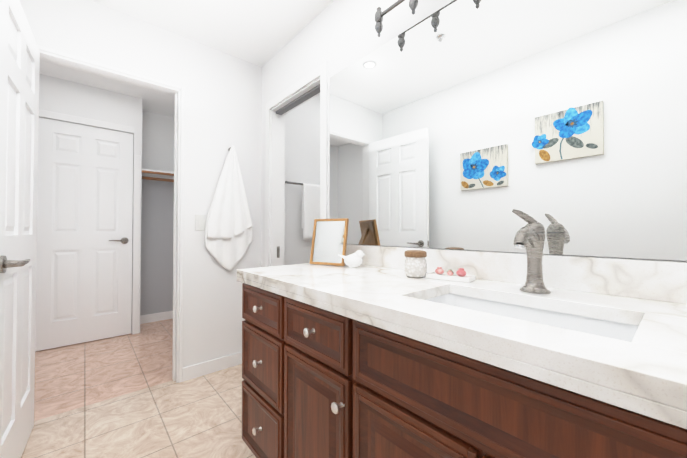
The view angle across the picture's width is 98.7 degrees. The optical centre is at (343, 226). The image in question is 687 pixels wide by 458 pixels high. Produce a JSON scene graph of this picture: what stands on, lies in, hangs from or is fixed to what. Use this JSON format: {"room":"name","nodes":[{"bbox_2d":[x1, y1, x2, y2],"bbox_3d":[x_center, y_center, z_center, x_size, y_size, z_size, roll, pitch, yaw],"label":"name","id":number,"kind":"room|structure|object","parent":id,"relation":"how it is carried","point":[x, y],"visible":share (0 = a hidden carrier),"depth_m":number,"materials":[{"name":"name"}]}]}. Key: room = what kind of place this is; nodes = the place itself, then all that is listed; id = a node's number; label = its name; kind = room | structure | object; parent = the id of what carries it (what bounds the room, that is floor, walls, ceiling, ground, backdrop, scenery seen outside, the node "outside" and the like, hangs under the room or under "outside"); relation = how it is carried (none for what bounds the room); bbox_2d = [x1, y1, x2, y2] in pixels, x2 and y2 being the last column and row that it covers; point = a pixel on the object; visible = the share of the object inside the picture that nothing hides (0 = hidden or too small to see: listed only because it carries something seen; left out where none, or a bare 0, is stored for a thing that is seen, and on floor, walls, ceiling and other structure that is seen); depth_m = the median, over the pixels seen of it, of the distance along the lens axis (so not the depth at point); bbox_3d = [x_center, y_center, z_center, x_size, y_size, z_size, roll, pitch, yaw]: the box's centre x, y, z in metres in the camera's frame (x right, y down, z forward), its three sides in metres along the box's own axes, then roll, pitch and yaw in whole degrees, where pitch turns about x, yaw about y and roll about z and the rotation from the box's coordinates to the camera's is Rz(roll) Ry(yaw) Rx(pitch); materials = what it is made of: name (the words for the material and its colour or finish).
{"room":"bathroom","nodes":[
{"label":"bathroom","id":0,"kind":"room"},
{"bbox_2d":[39,74,173,333],"bbox_3d":[-2.420,-0.118,3.111,2.520,2.440,0.470,1,-1,-41],"label":"wall","id":1,"kind":"structure","parent":0,"point":[153,140],"depth_m":3.08,"materials":[{"name":"white paint"}]},
{"bbox_2d":[35,117,132,350],"bbox_3d":[-2.444,0.065,2.803,0.714,2.048,0.162,1,-1,-41],"label":"door","id":2,"kind":"structure","parent":1,"relation":"in","point":[84,238],"depth_m":2.77,"materials":[{"name":"white wood"}]},
{"bbox_2d":[39,109,140,334],"bbox_3d":[-2.422,0.037,2.784,0.830,2.120,0.016,1,-1,-41],"label":"door frame","id":3,"kind":"structure","parent":1,"relation":"attached to","point":[136,218],"depth_m":3.02,"materials":[{"name":"white wood"}]},
{"bbox_2d":[140,311,172,323],"bbox_3d":[-1.984,1.062,3.621,0.930,0.095,0.012,1,-1,-41],"label":"baseboard","id":4,"kind":"structure","parent":1,"relation":"attached to","point":[148,318],"depth_m":3.44,"materials":[{"name":"white wood"}]},
{"bbox_2d":[142,169,173,181],"bbox_3d":[-1.872,-0.553,3.516,0.928,0.094,0.351,1,-1,-41],"label":"closet shelf","id":5,"kind":"object","parent":1,"relation":"attached to","point":[156,173],"visible":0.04,"depth_m":3.26,"materials":[{"name":"white wood"}]},
{"bbox_2d":[21,319,255,457],"bbox_3d":[-0.242,1.101,1.365,3.520,0.050,5.940,1,-1,-41],"label":"floor","id":6,"kind":"structure","parent":0,"point":[199,417],"depth_m":1.79,"materials":[{"name":"tile"}]},
{"bbox_2d":[237,276,686,457],"bbox_3d":[0.444,0.643,0.708,0.602,0.848,2.188,1,-1,-41],"label":"bathroom vanity","id":7,"kind":"object","parent":6,"relation":"on","point":[377,353],"depth_m":0.67,"materials":[{"name":"brown wood"}]},
{"bbox_2d":[237,264,686,399],"bbox_3d":[0.451,0.214,0.720,0.584,0.053,2.188,1,-1,-41],"label":"countertop","id":8,"kind":"structure","parent":7,"relation":"on","point":[655,356],"depth_m":0.63,"materials":[{"name":"white stone"}]},
{"bbox_2d":[310,218,348,265],"bbox_3d":[-0.058,0.078,1.554,0.200,0.238,0.133,0,-1,28],"label":"picture frame","id":9,"kind":"object","parent":8,"relation":"on","point":[329,240],"visible":1,"depth_m":1.52,"materials":[{"name":"brown wood"}]},
{"bbox_2d":[337,250,364,267],"bbox_3d":[0.039,0.154,1.426,0.084,0.084,0.128,1,-1,-41],"label":"bird","id":10,"kind":"object","parent":8,"relation":"on","point":[354,260],"visible":1,"depth_m":1.40},
{"bbox_2d":[404,250,426,277],"bbox_3d":[0.276,0.141,1.131,0.084,0.101,0.084,1,-1,-41],"label":"jar","id":11,"kind":"object","parent":8,"relation":"on","point":[415,265],"visible":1,"depth_m":1.10,"materials":[{"name":"clear glass"}]},
{"bbox_2d":[426,267,475,282],"bbox_3d":[0.388,0.170,1.073,0.156,0.043,0.072,-1,-1,41],"label":"soap dish","id":12,"kind":"object","parent":8,"relation":"on","point":[439,273],"visible":0.98,"depth_m":1.05,"materials":[{"name":"white ceramic"}]},
{"bbox_2d":[512,209,550,293],"bbox_3d":[0.521,0.068,0.833,0.171,0.239,0.082,1,-1,-41],"label":"faucet","id":13,"kind":"object","parent":8,"relation":"on","point":[530,236],"visible":0.98,"depth_m":0.84,"materials":[{"name":"silver metal"}]},
{"bbox_2d":[19,0,319,381],"bbox_3d":[-0.840,-0.128,2.423,3.050,2.440,0.120,1,-1,-41],"label":"wall","id":14,"kind":"structure","parent":0,"point":[222,103],"depth_m":2.19,"materials":[{"name":"white paint"}]},
{"bbox_2d":[0,0,39,457],"bbox_3d":[-1.468,0.050,1.299,0.165,2.036,0.730,1,-1,-41],"label":"door","id":15,"kind":"structure","parent":14,"relation":"in","point":[19,84],"depth_m":1.28,"materials":[{"name":"white wood"}]},
{"bbox_2d":[37,45,183,382],"bbox_3d":[-1.463,0.047,1.868,0.779,2.074,0.130,1,-1,-41],"label":"door frame","id":16,"kind":"structure","parent":14,"relation":"attached to","point":[92,69],"depth_m":2.06,"materials":[{"name":"white wood"}]},
{"bbox_2d":[195,214,205,229],"bbox_3d":[-1.045,-0.029,2.155,0.072,0.116,0.008,1,-1,-41],"label":"switch plate","id":17,"kind":"object","parent":14,"relation":"attached to","point":[200,221],"visible":0.94,"depth_m":2.15,"materials":[{"name":"white plastic"}]},
{"bbox_2d":[182,352,241,381],"bbox_3d":[-0.900,1.042,2.249,0.589,0.095,0.036,1,-1,-41],"label":"baseboard","id":18,"kind":"structure","parent":14,"relation":"attached to","point":[207,367],"depth_m":2.19,"materials":[{"name":"white wood"}]},
{"bbox_2d":[205,145,252,270],"bbox_3d":[-0.870,-0.141,2.277,0.368,0.965,0.062,1,-1,-41],"label":"hanging towel","id":19,"kind":"object","parent":14,"relation":"hanging from","point":[228,231],"visible":1,"depth_m":2.26,"materials":[{"name":"white fabric"}]},
{"bbox_2d":[285,181,319,239],"bbox_3d":[-0.357,-0.144,2.711,0.467,0.524,0.086,1,-1,-41],"label":"towel rail","id":20,"kind":"object","parent":14,"relation":"attached to","point":[310,203],"visible":0.69,"depth_m":2.70,"materials":[{"name":"white fabric"}]},
{"bbox_2d":[39,0,333,116],"bbox_3d":[-0.242,-1.393,1.402,3.520,0.060,5.940,1,-1,-41],"label":"ceiling","id":21,"kind":"structure","parent":0,"point":[261,33],"depth_m":1.99,"materials":[{"name":"white paint"}]},
{"bbox_2d":[261,0,686,266],"bbox_3d":[0.701,-0.149,0.977,0.120,2.440,4.086,1,-1,-41],"label":"wall","id":22,"kind":"structure","parent":0,"point":[338,36],"depth_m":1.77,"materials":[{"name":"white paint"}]},
{"bbox_2d":[265,61,327,266],"bbox_3d":[-0.318,0.043,2.125,0.136,2.090,0.800,1,-1,-41],"label":"trim","id":23,"kind":"structure","parent":22,"relation":"attached to","point":[311,85],"depth_m":2.35,"materials":[{"name":"white wood"}]},
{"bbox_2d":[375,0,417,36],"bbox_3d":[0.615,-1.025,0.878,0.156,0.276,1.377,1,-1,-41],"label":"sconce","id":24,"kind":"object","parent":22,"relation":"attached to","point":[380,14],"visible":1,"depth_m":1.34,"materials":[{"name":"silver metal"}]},
{"bbox_2d":[330,0,686,260],"bbox_3d":[0.705,-0.412,0.878,0.005,0.997,2.387,1,-1,-41],"label":"vanity mirror","id":25,"kind":"object","parent":22,"relation":"attached to","point":[464,124],"visible":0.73,"depth_m":0.99,"materials":[{"name":"silver mirror"}]},
{"bbox_2d":[346,244,686,303],"bbox_3d":[0.663,0.140,0.907,0.020,0.100,2.188,1,-1,-41],"label":"backsplash","id":26,"kind":"structure","parent":0,"relation":"attached to","point":[647,279],"depth_m":0.88,"materials":[{"name":"white stone"}]}
]}

